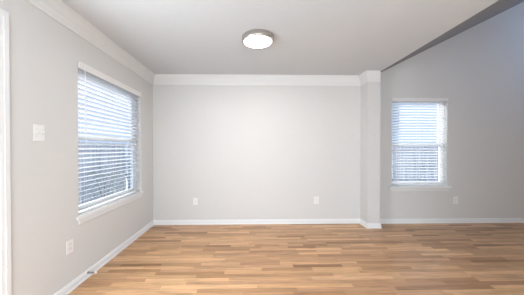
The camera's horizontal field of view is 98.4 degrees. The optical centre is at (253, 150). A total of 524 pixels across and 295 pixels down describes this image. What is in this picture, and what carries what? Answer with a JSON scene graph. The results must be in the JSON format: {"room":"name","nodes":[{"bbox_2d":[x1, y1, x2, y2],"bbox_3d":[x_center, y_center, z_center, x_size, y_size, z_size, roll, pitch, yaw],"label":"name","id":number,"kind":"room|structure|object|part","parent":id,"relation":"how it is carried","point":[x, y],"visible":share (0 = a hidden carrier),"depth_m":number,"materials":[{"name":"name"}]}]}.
{"room":"empty living room","nodes":[
{"label":"empty living room","id":0,"kind":"room"},
{"bbox_2d":[0,0,152,294],"bbox_3d":[-1.658,0.016,1.024,0.140,2.440,5.600,0,1,-1],"label":"wall","id":1,"kind":"structure","parent":0,"point":[44,54],"depth_m":1.79,"materials":[{"name":"paint"}]},
{"bbox_2d":[0,8,11,294],"bbox_3d":[-1.578,0.175,0.993,0.018,2.122,0.957,0,1,-1],"label":"door frame","id":2,"kind":"structure","parent":1,"relation":"attached to","point":[5,183],"depth_m":1.44,"materials":[{"name":"paint"}]},
{"bbox_2d":[33,124,44,140],"bbox_3d":[-1.593,-0.131,1.682,0.018,0.122,0.088,0,1,-1],"label":"light switch","id":3,"kind":"object","parent":1,"relation":"attached to","point":[38,130],"visible":1,"depth_m":1.67,"materials":[{"name":"plastic"}]},
{"bbox_2d":[66,238,72,254],"bbox_3d":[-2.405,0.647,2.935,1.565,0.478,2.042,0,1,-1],"label":"wall outlet","id":4,"kind":"object","parent":1,"relation":"attached to","point":[69,244],"visible":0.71,"depth_m":1.96,"materials":[{"name":"plastic"}]},
{"bbox_2d":[26,0,154,84],"bbox_3d":[-1.560,-1.125,1.016,0.056,0.158,5.320,0,1,-1],"label":"trim","id":5,"kind":"structure","parent":1,"relation":"attached to","point":[58,10],"depth_m":2.17,"materials":[{"name":"paint"}]},
{"bbox_2d":[54,220,153,294],"bbox_3d":[-1.613,1.185,2.588,0.020,0.076,2.215,0,1,-1],"label":"baseboard","id":6,"kind":"structure","parent":1,"relation":"attached to","point":[81,278],"depth_m":2.36,"materials":[{"name":"paint"}]},
{"bbox_2d":[76,74,142,224],"bbox_3d":[-1.684,-0.073,2.672,0.158,1.502,1.267,0,1,-1],"label":"window","id":7,"kind":"structure","parent":1,"relation":"in","point":[84,217],"depth_m":2.67,"materials":[{"name":"plastic"}]},
{"bbox_3d":[-1.744,-0.453,2.668,0.024,0.679,1.139,0,0,-1],"label":"sash","id":8,"kind":"part","parent":7,"relation":"part of","materials":[{"name":"plastic"}]},
{"bbox_3d":[-1.717,0.210,2.674,0.024,0.715,1.139,0,0,-1],"label":"sash","id":9,"kind":"part","parent":7,"relation":"part of","materials":[{"name":"plastic"}]},
{"bbox_2d":[78,61,140,213],"bbox_3d":[-1.654,-0.117,2.673,0.083,1.418,1.199,0,1,-1],"label":"window blind","id":10,"kind":"object","parent":7,"relation":"attached to","point":[85,70],"visible":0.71,"depth_m":2.50,"materials":[{"name":"white plastic"}]},
{"bbox_3d":[-1.656,-0.096,2.197,0.058,1.348,0.002,0,0,-1],"label":"ladder cord","id":11,"kind":"part","parent":10,"relation":"part of","materials":[{"name":"white fabric"}]},
{"bbox_3d":[-1.667,0.582,2.678,0.052,0.020,1.187,0,0,-1],"label":"rail","id":12,"kind":"part","parent":10,"relation":"part of","materials":[{"name":"white plastic"}]},
{"bbox_3d":[-1.667,-0.100,2.672,0.058,1.348,0.002,0,0,-1],"label":"ladder cord","id":13,"kind":"part","parent":10,"relation":"part of","materials":[{"name":"white fabric"}]},
{"bbox_3d":[-1.677,-0.104,3.148,0.058,1.348,0.002,0,0,-1],"label":"ladder cord","id":14,"kind":"part","parent":10,"relation":"part of","materials":[{"name":"white fabric"}]},
{"bbox_3d":[-1.652,0.613,2.679,0.094,0.034,1.267,0,0,-1],"label":"sill","id":15,"kind":"part","parent":7,"relation":"part of","materials":[{"name":"paint"}]},
{"bbox_2d":[62,0,523,74],"bbox_3d":[1.994,-2.170,1.085,7.445,1.931,5.600,0,1,-1],"label":"ceiling","id":16,"kind":"structure","parent":0,"point":[312,37],"depth_m":2.31,"materials":[{"name":"paint"}]},
{"bbox_2d":[242,29,273,48],"bbox_3d":[0.041,-1.188,2.423,0.340,0.057,0.340,0,1,-1],"label":"ceiling light","id":17,"kind":"object","parent":16,"relation":"attached to","point":[254,38],"visible":1,"depth_m":2.36,"materials":[{"name":"white glass"}]},
{"bbox_2d":[244,35,271,47],"bbox_3d":[0.041,-1.172,2.423,0.306,0.026,0.306,0,0,-1],"label":"diffuser","id":18,"kind":"object","parent":17,"relation":"attached to","point":[250,41],"depth_m":2.40,"materials":[{"name":"white glass"}]},
{"bbox_2d":[68,223,523,294],"bbox_3d":[1.994,1.295,1.116,7.445,0.120,5.600,0,1,-1],"label":"floor","id":19,"kind":"structure","parent":0,"point":[423,258],"depth_m":2.54,"materials":[{"name":"brown wood"}]},
{"bbox_2d":[153,2,523,219],"bbox_3d":[2.003,-0.924,3.817,7.305,4.271,0.160,0,1,-1],"label":"wall","id":20,"kind":"structure","parent":0,"point":[244,151],"depth_m":3.75,"materials":[{"name":"paint"}]},
{"bbox_2d":[193,198,197,204],"bbox_3d":[-0.960,0.834,3.698,0.070,0.114,0.016,0,1,-1],"label":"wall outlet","id":21,"kind":"object","parent":20,"relation":"attached to","point":[195,200],"visible":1,"depth_m":3.70,"materials":[{"name":"plastic"}]},
{"bbox_2d":[153,74,359,85],"bbox_3d":[0.062,-1.148,3.684,3.418,0.158,0.056,0,1,-1],"label":"trim","id":22,"kind":"structure","parent":20,"relation":"attached to","point":[159,79],"depth_m":3.68,"materials":[{"name":"paint"}]},
{"bbox_2d":[154,219,359,224],"bbox_3d":[0.062,1.175,3.723,3.418,0.076,0.020,0,1,-1],"label":"baseboard","id":23,"kind":"structure","parent":20,"relation":"attached to","point":[232,221],"depth_m":3.72,"materials":[{"name":"paint"}]},
{"bbox_2d":[314,197,318,203],"bbox_3d":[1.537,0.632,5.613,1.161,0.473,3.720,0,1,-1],"label":"wall outlet","id":24,"kind":"object","parent":20,"relation":"attached to","point":[316,199],"visible":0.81,"depth_m":3.75,"materials":[{"name":"plastic"}]},
{"bbox_2d":[389,104,451,190],"bbox_3d":[2.757,-0.097,3.815,1.043,1.546,0.168,0,1,-1],"label":"window","id":25,"kind":"structure","parent":20,"relation":"in","point":[440,181],"depth_m":3.84,"materials":[{"name":"plastic"}]},
{"bbox_3d":[2.756,0.224,3.856,0.879,0.683,0.024,0,0,-1],"label":"sash","id":26,"kind":"part","parent":25,"relation":"part of","materials":[{"name":"plastic"}]},
{"bbox_2d":[392,98,447,185],"bbox_3d":[2.757,-0.141,3.790,0.939,1.462,0.083,0,1,-1],"label":"window blind","id":27,"kind":"object","parent":25,"relation":"attached to","point":[405,101],"visible":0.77,"depth_m":3.80,"materials":[{"name":"white plastic"}]},
{"bbox_3d":[2.411,-0.124,3.795,0.002,1.392,0.058,0,0,-1],"label":"ladder cord","id":28,"kind":"part","parent":27,"relation":"part of","materials":[{"name":"white fabric"}]},
{"bbox_3d":[2.757,0.580,3.809,0.927,0.020,0.052,0,0,-1],"label":"rail","id":29,"kind":"part","parent":27,"relation":"part of","materials":[{"name":"white plastic"}]},
{"bbox_3d":[3.102,-0.124,3.811,0.002,1.392,0.058,0,0,-1],"label":"ladder cord","id":30,"kind":"part","parent":27,"relation":"part of","materials":[{"name":"white fabric"}]},
{"bbox_3d":[2.757,0.611,3.789,1.043,0.034,0.104,0,0,-1],"label":"sill","id":31,"kind":"part","parent":25,"relation":"part of","materials":[{"name":"paint"}]},
{"bbox_3d":[2.755,-0.461,3.877,0.879,0.755,0.024,0,0,-1],"label":"sash","id":32,"kind":"part","parent":25,"relation":"part of","materials":[{"name":"plastic"}]},
{"bbox_2d":[380,218,523,223],"bbox_3d":[3.742,1.174,3.784,3.551,0.076,0.020,0,1,-1],"label":"baseboard","id":33,"kind":"structure","parent":20,"relation":"attached to","point":[430,220],"depth_m":3.77,"materials":[{"name":"paint"}]},
{"bbox_2d":[453,197,457,203],"bbox_3d":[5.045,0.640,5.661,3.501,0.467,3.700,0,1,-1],"label":"wall outlet","id":34,"kind":"object","parent":20,"relation":"attached to","point":[455,199],"visible":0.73,"depth_m":3.78,"materials":[{"name":"plastic"}]},
{"bbox_2d":[360,82,380,222],"bbox_3d":[1.871,-0.007,3.645,0.196,2.440,0.235,0,1,-1],"label":"wall pillar","id":35,"kind":"structure","parent":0,"point":[370,91],"depth_m":3.53,"materials":[{"name":"paint"}]},
{"bbox_2d":[359,219,366,227],"bbox_3d":[1.763,1.175,3.643,0.020,0.076,0.255,0,1,-1],"label":"baseboard","id":36,"kind":"structure","parent":35,"relation":"attached to","point":[363,223],"depth_m":3.63,"materials":[{"name":"paint"}]},
{"bbox_2d":[359,71,367,85],"bbox_3d":[1.745,-1.147,3.604,0.056,0.158,0.291,0,1,-1],"label":"trim","id":37,"kind":"structure","parent":35,"relation":"attached to","point":[363,77],"depth_m":3.60,"materials":[{"name":"paint"}]},
{"bbox_2d":[366,70,380,81],"bbox_3d":[1.846,-1.147,3.489,0.252,0.158,0.056,0,1,-1],"label":"trim","id":38,"kind":"structure","parent":35,"relation":"attached to","point":[373,75],"depth_m":3.49,"materials":[{"name":"paint"}]},
{"bbox_2d":[367,223,381,228],"bbox_3d":[1.873,1.176,3.528,0.236,0.076,0.020,0,1,-1],"label":"baseboard","id":39,"kind":"structure","parent":35,"relation":"attached to","point":[369,225],"depth_m":3.52,"materials":[{"name":"paint"}]},
{"label":"outside","id":40,"kind":"structure","parent":0,"visible":0},
{"bbox_2d":[81,171,434,204],"bbox_3d":[1.356,1.538,6.545,21.000,0.100,19.000,0,1,-1],"label":"ground","id":41,"kind":"structure","parent":40,"point":[127,171],"depth_m":9.20,"materials":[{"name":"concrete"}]},
{"bbox_2d":[78,142,125,204],"bbox_3d":[-4.737,0.647,3.652,0.159,1.732,9.500,0,1,-1],"label":"wooden fence","id":42,"kind":"object","parent":41,"relation":"on","point":[86,197],"visible":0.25,"depth_m":6.89,"materials":[{"name":"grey wood"}]},
{"bbox_2d":[84,166,122,199],"bbox_3d":[-4.000,0.924,6.024,0.896,1.141,0.850,0,1,-1],"label":"shrub","id":43,"kind":"object","parent":41,"relation":"on","point":[94,172],"visible":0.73,"depth_m":5.95,"materials":[{"name":"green plant"}]},
{"bbox_3d":[-3.984,1.004,6.022,0.520,0.981,0.533,0,0,-1],"label":"stem","id":44,"kind":"part","parent":43,"relation":"part of","materials":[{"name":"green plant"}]},
{"bbox_2d":[116,156,129,189],"bbox_3d":[-4.016,0.813,7.406,0.937,1.338,0.966,0,1,-1],"label":"shrub","id":45,"kind":"object","parent":41,"relation":"on","point":[126,174],"visible":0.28,"depth_m":7.29,"materials":[{"name":"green plant"}]},
{"bbox_2d":[128,146,438,188],"bbox_3d":[2.033,0.633,8.709,13.550,1.672,0.159,0,1,-1],"label":"wooden fence","id":46,"kind":"object","parent":41,"relation":"on","point":[408,172],"visible":0.03,"depth_m":8.72,"materials":[{"name":"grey wood"}]}
]}

